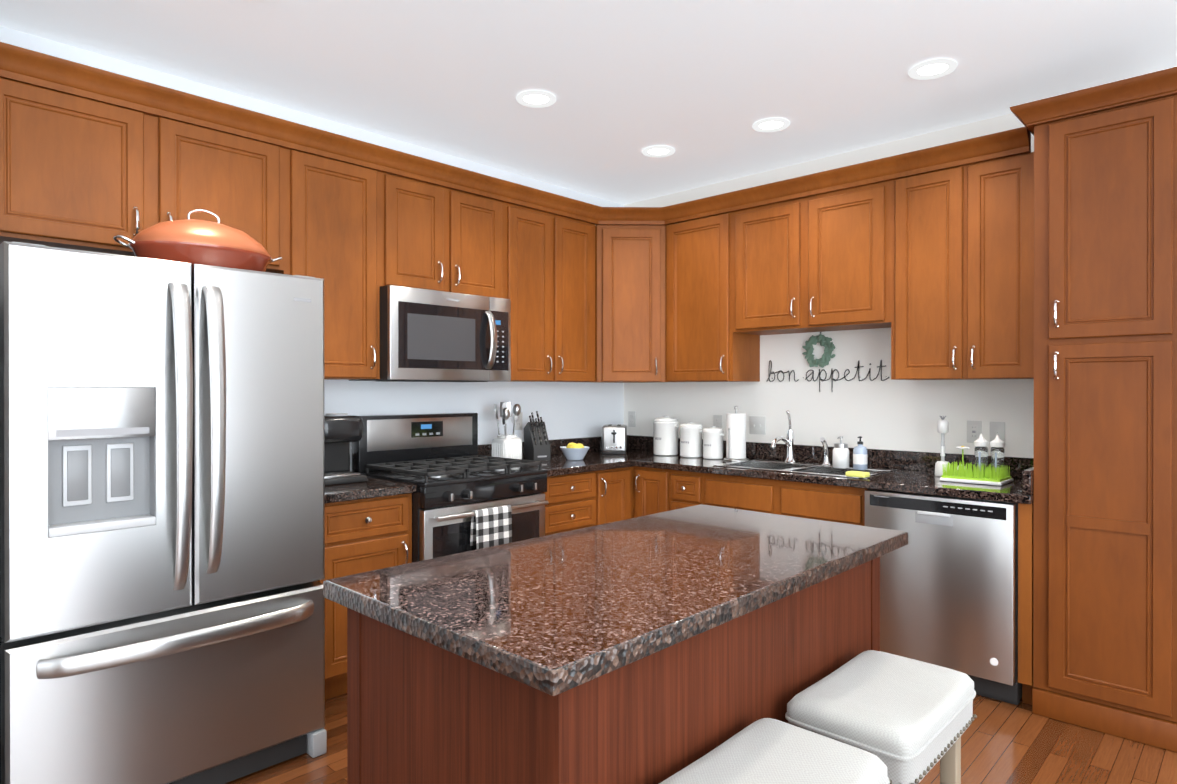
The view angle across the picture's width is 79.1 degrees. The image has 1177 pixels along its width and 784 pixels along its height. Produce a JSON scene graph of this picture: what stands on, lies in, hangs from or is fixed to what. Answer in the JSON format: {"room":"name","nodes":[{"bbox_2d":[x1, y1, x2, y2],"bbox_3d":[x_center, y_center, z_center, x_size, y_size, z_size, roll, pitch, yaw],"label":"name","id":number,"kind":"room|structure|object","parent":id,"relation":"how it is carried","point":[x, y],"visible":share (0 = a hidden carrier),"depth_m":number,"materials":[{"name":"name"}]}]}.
{"room":"kitchen","nodes":[
{"label":"kitchen","id":0,"kind":"room"},
{"bbox_2d":[0,26,623,471],"bbox_3d":[-1.108,-0.030,4.017,0.150,2.740,3.820,0,0,44],"label":"wall","id":1,"kind":"structure","parent":0,"point":[564,410],"depth_m":4.16,"materials":[{"name":"white paint"}]},
{"bbox_2d":[0,78,283,273],"bbox_3d":[-1.852,-0.815,2.880,0.338,0.545,1.110,0,0,44],"label":"upper cabinet","id":2,"kind":"object","parent":1,"relation":"attached to","point":[79,173],"depth_m":2.70,"materials":[{"name":"brown wood"}]},
{"bbox_2d":[284,148,379,379],"bbox_3d":[-1.305,-0.577,3.454,0.338,1.025,0.475,0,0,44],"label":"upper cabinet","id":3,"kind":"object","parent":1,"relation":"attached to","point":[332,207],"depth_m":3.36,"materials":[{"name":"brown wood"}]},
{"bbox_2d":[380,172,503,298],"bbox_3d":[-0.868,-0.808,3.911,0.338,0.565,0.789,0,0,44],"label":"upper cabinet","id":4,"kind":"object","parent":1,"relation":"attached to","point":[432,237],"depth_m":3.75,"materials":[{"name":"brown wood"}]},
{"bbox_2d":[349,285,510,381],"bbox_3d":[-0.827,-0.289,3.859,0.469,0.466,0.764,0,0,44],"label":"microwave","id":5,"kind":"object","parent":4,"relation":"attached to","point":[426,335],"visible":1,"depth_m":3.68,"materials":[{"name":"silver metal"}]},
{"bbox_2d":[514,412,521,429],"bbox_3d":[-0.452,0.188,4.588,0.009,0.115,0.070,0,0,44],"label":"outlet plates","id":6,"kind":"object","parent":1,"relation":"attached to","point":[518,424],"visible":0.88,"depth_m":4.59,"materials":[{"name":"white plastic"}]},
{"bbox_2d":[504,202,594,381],"bbox_3d":[-0.330,-0.580,4.475,0.338,1.025,0.770,0,0,44],"label":"upper cabinet","id":7,"kind":"object","parent":1,"relation":"attached to","point":[549,259],"depth_m":4.33,"materials":[{"name":"brown wood"}]},
{"bbox_2d":[0,42,1030,225],"bbox_3d":[-0.060,-1.138,2.814,2.408,0.098,3.492,0,0,44],"label":"crown molding","id":8,"kind":"structure","parent":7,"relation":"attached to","point":[34,68],"depth_m":3.41,"materials":[{"name":"brown wood"}]},
{"bbox_2d":[0,0,1176,204],"bbox_3d":[-0.709,-1.439,0.051,6.500,0.100,9.400,0,0,44],"label":"ceiling","id":9,"kind":"structure","parent":0,"point":[701,87],"depth_m":3.04,"materials":[{"name":"white paint"}]},
{"bbox_2d":[516,90,555,107],"bbox_3d":[-0.249,-1.392,3.386,0.192,0.010,0.192,0,0,44],"label":"recessed light","id":10,"kind":"object","parent":9,"relation":"in","point":[536,99],"visible":0.98,"depth_m":3.38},
{"bbox_2d":[642,145,674,157],"bbox_3d":[0.406,-1.394,4.130,0.192,0.010,0.192,0,0,44],"label":"recessed light","id":11,"kind":"object","parent":9,"relation":"in","point":[658,151],"visible":0.96,"depth_m":4.13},
{"bbox_2d":[752,118,789,131],"bbox_3d":[0.953,-1.393,3.718,0.192,0.010,0.192,0,0,44],"label":"recessed light","id":12,"kind":"object","parent":9,"relation":"in","point":[770,124],"visible":1,"depth_m":3.71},
{"bbox_2d":[908,59,956,79],"bbox_3d":[1.484,-1.391,3.073,0.192,0.010,0.192,0,0,44],"label":"recessed light","id":13,"kind":"object","parent":9,"relation":"in","point":[932,69],"visible":1,"depth_m":3.07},
{"bbox_2d":[225,693,1176,783],"bbox_3d":[-0.709,1.401,0.059,6.500,0.100,9.400,0,0,44],"label":"floor","id":14,"kind":"structure","parent":0,"point":[1002,742],"depth_m":2.62,"materials":[{"name":"brown wood"}]},
{"bbox_2d":[0,241,326,783],"bbox_3d":[-1.581,0.457,2.583,0.950,1.771,0.930,0,0,44],"label":"fridge","id":15,"kind":"object","parent":14,"relation":"on","point":[162,546],"visible":1,"depth_m":2.25,"materials":[{"name":"silver metal"}]},
{"bbox_2d":[113,209,282,271],"bbox_3d":[-1.386,-0.530,2.567,0.334,0.255,0.553,0,0,44],"label":"roaster","id":16,"kind":"object","parent":15,"relation":"on","point":[194,241],"visible":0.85,"depth_m":2.43,"materials":[{"name":"orange metal"}]},
{"bbox_2d":[317,493,411,699],"bbox_3d":[-1.191,0.903,3.341,0.664,0.874,0.483,0,0,44],"label":"base cabinet","id":17,"kind":"object","parent":14,"relation":"on","point":[366,535],"visible":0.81,"depth_m":3.11,"materials":[{"name":"brown wood"}]},
{"bbox_2d":[325,469,415,503],"bbox_3d":[-1.196,0.395,3.343,0.653,0.140,0.482,0,0,44],"label":"countertop","id":18,"kind":"structure","parent":17,"relation":"on","point":[373,487],"depth_m":3.18,"materials":[{"name":"stone"}]},
{"bbox_2d":[324,413,366,485],"bbox_3d":[-1.254,0.264,3.417,0.330,0.325,0.240,0,0,44],"label":"coffee maker","id":19,"kind":"object","parent":18,"relation":"on","point":[342,431],"visible":0.54,"depth_m":3.35,"materials":[{"name":"black"}]},
{"bbox_2d":[352,413,548,562],"bbox_3d":[-0.712,0.732,3.752,0.734,1.214,0.766,0,0,44],"label":"range","id":20,"kind":"object","parent":14,"relation":"on","point":[447,469],"visible":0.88,"depth_m":3.68,"materials":[{"name":"silver metal"}]},
{"bbox_2d":[470,505,511,549],"bbox_3d":[-0.476,0.681,3.491,0.061,0.231,0.221,0,0,44],"label":"towel","id":21,"kind":"object","parent":20,"relation":"hanging from","point":[491,526],"visible":0.9,"depth_m":3.46,"materials":[{"name":"fabric"}]},
{"bbox_2d":[543,471,598,535],"bbox_3d":[-0.339,0.901,4.259,0.628,0.874,0.473,0,0,44],"label":"base cabinet","id":22,"kind":"object","parent":14,"relation":"on","point":[584,500],"depth_m":4.06,"materials":[{"name":"brown wood"}]},
{"bbox_2d":[478,438,636,476],"bbox_3d":[-0.222,0.393,4.360,0.657,0.140,0.782,0,0,44],"label":"countertop","id":23,"kind":"structure","parent":22,"relation":"on","point":[594,460],"depth_m":4.41,"materials":[{"name":"stone"}]},
{"bbox_2d":[492,402,521,459],"bbox_3d":[-0.492,0.241,4.277,0.183,0.365,0.174,0,0,44],"label":"utensil crock","id":24,"kind":"object","parent":23,"relation":"on","point":[505,445],"visible":0.94,"depth_m":4.23,"materials":[{"name":"white ceramic"}]},
{"bbox_2d":[524,411,549,460],"bbox_3d":[-0.325,0.272,4.481,0.110,0.303,0.176,0,0,-26],"label":"knife block","id":25,"kind":"object","parent":23,"relation":"on","point":[536,445],"visible":1,"depth_m":4.44,"materials":[{"name":"black"}]},
{"bbox_2d":[560,443,589,459],"bbox_3d":[-0.086,0.371,4.460,0.188,0.105,0.188,0,0,44],"label":"lemon bowl","id":26,"kind":"object","parent":23,"relation":"on","point":[573,451],"visible":1,"depth_m":4.40,"materials":[{"name":"blue"}]},
{"bbox_2d":[347,557,879,783],"bbox_3d":[0.146,0.906,1.848,0.704,0.878,1.298,0,0,44],"label":"kitchen island","id":27,"kind":"object","parent":14,"relation":"on","point":[420,711],"visible":0.48,"depth_m":1.41,"materials":[{"name":"brown wood"}]},
{"bbox_2d":[323,504,907,695],"bbox_3d":[0.186,0.446,1.892,0.760,0.040,1.490,0,0,44],"label":"island countertop","id":28,"kind":"structure","parent":27,"relation":"on","point":[555,614],"depth_m":1.58,"materials":[{"name":"stone"}]},
{"bbox_2d":[599,466,633,524],"bbox_3d":[-0.071,0.900,4.540,0.628,0.874,0.304,0,0,44],"label":"base cabinet","id":29,"kind":"object","parent":14,"relation":"on","point":[616,486],"depth_m":4.35,"materials":[{"name":"brown wood"}]},
{"bbox_2d":[634,466,669,517],"bbox_3d":[0.593,0.900,4.599,0.288,0.874,0.628,0,0,44],"label":"base cabinet","id":30,"kind":"object","parent":14,"relation":"on","point":[656,490],"depth_m":4.37,"materials":[{"name":"brown wood"}]},
{"bbox_2d":[670,470,761,510],"bbox_3d":[0.784,0.900,4.417,0.240,0.874,0.628,0,0,44],"label":"base cabinet","id":31,"kind":"object","parent":14,"relation":"on","point":[687,489],"depth_m":4.12,"materials":[{"name":"brown wood"}]},
{"bbox_2d":[659,718,889,783],"bbox_3d":[0.317,1.015,1.277,0.288,0.662,0.468,0,0,44],"label":"stool","id":32,"kind":"object","parent":14,"relation":"on","point":[767,751],"visible":1,"depth_m":1.34,"materials":[{"name":"white leather"}]},
{"bbox_2d":[702,490,864,525],"bbox_3d":[1.214,0.989,4.007,0.948,0.699,0.628,0,0,44],"label":"base cabinet","id":33,"kind":"object","parent":14,"relation":"on","point":[810,506],"depth_m":3.70,"materials":[{"name":"brown wood"}]},
{"bbox_2d":[573,435,1033,503],"bbox_3d":[1.046,0.393,4.145,2.788,0.140,0.658,0,0,44],"label":"countertop","id":34,"kind":"structure","parent":33,"relation":"on","point":[914,472],"depth_m":3.77,"materials":[{"name":"stone"}]},
{"bbox_2d":[602,424,626,453],"bbox_3d":[0.181,0.327,4.956,0.170,0.190,0.287,0,0,4],"label":"toaster","id":35,"kind":"object","parent":34,"relation":"on","point":[614,438],"visible":1,"depth_m":4.83,"materials":[{"name":"silver metal"}]},
{"bbox_2d":[653,416,678,455],"bbox_3d":[0.520,0.291,4.793,0.205,0.263,0.171,0,0,44],"label":"flour canister","id":36,"kind":"object","parent":34,"relation":"on","point":[665,435],"visible":1,"depth_m":4.72,"materials":[{"name":"white ceramic"}]},
{"bbox_2d":[680,422,702,457],"bbox_3d":[0.670,0.308,4.650,0.182,0.229,0.148,0,0,44],"label":"coffee canister","id":37,"kind":"object","parent":34,"relation":"on","point":[690,439],"visible":1,"depth_m":4.59,"materials":[{"name":"white ceramic"}]},
{"bbox_2d":[702,426,723,458],"bbox_3d":[0.793,0.320,4.533,0.165,0.206,0.132,0,0,44],"label":"sugar canister","id":38,"kind":"object","parent":34,"relation":"on","point":[712,442],"visible":1,"depth_m":4.48,"materials":[{"name":"white ceramic"}]},
{"bbox_2d":[723,406,748,460],"bbox_3d":[0.918,0.255,4.427,0.156,0.338,0.156,0,0,44],"label":"paper towel","id":39,"kind":"object","parent":34,"relation":"on","point":[735,436],"visible":1,"depth_m":4.38,"materials":[{"name":"white paper"}]},
{"bbox_2d":[771,410,795,462],"bbox_3d":[1.137,0.263,4.169,0.068,0.310,0.249,0,0,44],"label":"faucet","id":40,"kind":"object","parent":34,"relation":"on","point":[788,440],"visible":1,"depth_m":4.21,"materials":[{"name":"silver metal"}]},
{"bbox_2d":[713,459,896,477],"bbox_3d":[1.196,0.512,3.986,0.856,0.185,0.491,0,0,44],"label":"sink","id":41,"kind":"object","parent":34,"relation":"in","point":[796,467],"visible":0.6,"depth_m":4.04,"materials":[{"name":"silver metal"}]},
{"bbox_2d":[820,437,830,465],"bbox_3d":[1.352,0.338,4.065,0.052,0.161,0.087,0,0,44],"label":"sprayer","id":42,"kind":"object","parent":41,"relation":"on","point":[826,462],"visible":1,"depth_m":4.06,"materials":[{"name":"silver metal"}]},
{"bbox_2d":[845,471,869,477],"bbox_3d":[1.338,0.409,3.540,0.100,0.024,0.065,0,0,44],"label":"sponge","id":43,"kind":"object","parent":41,"relation":"on","point":[857,474],"visible":0.98,"depth_m":3.51,"materials":[{"name":"yellow"}]},
{"bbox_2d":[832,436,848,468],"bbox_3d":[1.416,0.337,3.994,0.090,0.176,0.090,0,0,44],"label":"soap dispenser","id":44,"kind":"object","parent":34,"relation":"on","point":[840,458],"visible":0.96,"depth_m":3.96,"materials":[{"name":"white ceramic"}]},
{"bbox_2d":[853,436,867,469],"bbox_3d":[1.493,0.334,3.913,0.075,0.181,0.075,0,0,44],"label":"soap bottle","id":45,"kind":"object","parent":34,"relation":"on","point":[860,458],"visible":0.98,"depth_m":3.88,"materials":[{"name":"blue plastic"}]},
{"bbox_2d":[935,416,949,475],"bbox_3d":[1.801,0.273,3.619,0.076,0.306,0.076,0,0,44],"label":"brush","id":46,"kind":"object","parent":34,"relation":"on","point":[942,426],"visible":0.94,"depth_m":3.61,"materials":[{"name":"white plastic"}]},
{"bbox_2d":[940,434,1013,485],"bbox_3d":[1.854,0.314,3.403,0.265,0.224,0.220,0,0,44],"label":"drying rack","id":47,"kind":"object","parent":34,"relation":"on","point":[995,472],"visible":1,"depth_m":3.37,"materials":[{"name":"green plastic"}]},
{"bbox_2d":[785,650,976,783],"bbox_3d":[0.693,1.014,1.671,0.288,0.662,0.468,0,0,44],"label":"stool","id":48,"kind":"object","parent":14,"relation":"on","point":[905,720],"visible":0.9,"depth_m":1.59,"materials":[{"name":"white leather"}]},
{"bbox_2d":[865,489,1021,704],"bbox_3d":[1.777,0.907,3.441,0.639,0.867,0.653,0,0,44],"label":"dishwasher","id":49,"kind":"object","parent":14,"relation":"on","point":[949,585],"visible":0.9,"depth_m":3.15,"materials":[{"name":"silver metal"}]},
{"bbox_2d":[1010,67,1176,751],"bbox_3d":[2.227,0.077,2.997,0.648,2.529,0.687,0,0,44],"label":"pantry","id":50,"kind":"object","parent":14,"relation":"on","point":[1105,450],"visible":1,"depth_m":2.79,"materials":[{"name":"brown wood"}]},
{"bbox_2d":[624,113,1033,457],"bbox_3d":[2.450,-0.029,3.365,6.500,2.740,0.150,0,0,44],"label":"wall","id":51,"kind":"structure","parent":0,"point":[890,414],"depth_m":4.15,"materials":[{"name":"white paint"}]},
{"bbox_2d":[595,225,665,382],"bbox_3d":[0.275,-0.580,4.893,0.636,1.025,0.636,0,0,44],"label":"uppers corner mounted","id":52,"kind":"object","parent":51,"relation":"attached to","point":[630,303],"visible":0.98,"depth_m":4.66,"materials":[{"name":"brown wood"}]},
{"bbox_2d":[628,411,635,426],"bbox_3d":[0.322,0.201,5.285,0.070,0.115,0.009,0,0,44],"label":"electrical outlet plate","id":53,"kind":"object","parent":51,"relation":"attached to","point":[631,414],"depth_m":5.28,"materials":[{"name":"white plastic"}]},
{"bbox_2d":[666,213,759,381],"bbox_3d":[0.794,-0.580,4.604,0.510,1.025,0.338,0,0,44],"label":"upper cabinet","id":54,"kind":"object","parent":51,"relation":"attached to","point":[700,347],"depth_m":4.47,"materials":[{"name":"brown wood"}]},
{"bbox_2d":[713,415,721,427],"bbox_3d":[0.865,0.213,4.766,0.070,0.115,0.009,0,0,44],"label":"electrical outlet plate","id":55,"kind":"object","parent":51,"relation":"attached to","point":[717,419],"depth_m":4.76,"materials":[{"name":"white plastic"}]},
{"bbox_2d":[749,416,765,434],"bbox_3d":[1.079,0.213,4.557,0.115,0.115,0.016,0,0,44],"label":"electrical outlet plate","id":56,"kind":"object","parent":51,"relation":"attached to","point":[757,424],"depth_m":4.56,"materials":[{"name":"white plastic"}]},
{"bbox_2d":[730,181,889,335],"bbox_3d":[1.320,-0.726,4.101,0.945,0.731,0.338,0,0,44],"label":"upper cabinet","id":57,"kind":"object","parent":51,"relation":"attached to","point":[818,263],"depth_m":3.95,"materials":[{"name":"brown wood"}]},
{"bbox_2d":[802,332,834,367],"bbox_3d":[1.376,-0.251,4.254,0.212,0.214,0.039,0,0,44],"label":"wreath","id":58,"kind":"object","parent":51,"relation":"hanging from","point":[829,348],"visible":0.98,"depth_m":4.24,"materials":[{"name":"green plant"}]},
{"bbox_2d":[767,360,888,391],"bbox_3d":[1.406,-0.100,4.244,0.769,0.200,0.015,0,0,44],"label":"wall sign","id":59,"kind":"object","parent":51,"relation":"attached to","point":[832,371],"visible":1,"depth_m":4.21,"materials":[{"name":"black"}]},
{"bbox_2d":[886,152,1033,379],"bbox_3d":[1.912,-0.577,3.537,0.691,1.025,0.338,0,0,44],"label":"upper cabinet","id":60,"kind":"object","parent":51,"relation":"attached to","point":[934,271],"depth_m":3.42,"materials":[{"name":"brown wood"}]},
{"bbox_2d":[967,420,981,442],"bbox_3d":[1.996,0.206,3.686,0.070,0.115,0.010,0,0,44],"label":"electrical outlet plate","id":61,"kind":"object","parent":51,"relation":"attached to","point":[974,428],"depth_m":3.68,"materials":[{"name":"white plastic"}]},
{"bbox_2d":[990,422,1004,441],"bbox_3d":[2.071,0.209,3.610,0.070,0.115,0.016,0,0,44],"label":"electrical outlet plate","id":62,"kind":"object","parent":51,"relation":"attached to","point":[996,428],"depth_m":3.61,"materials":[{"name":"white plastic"}]}
]}

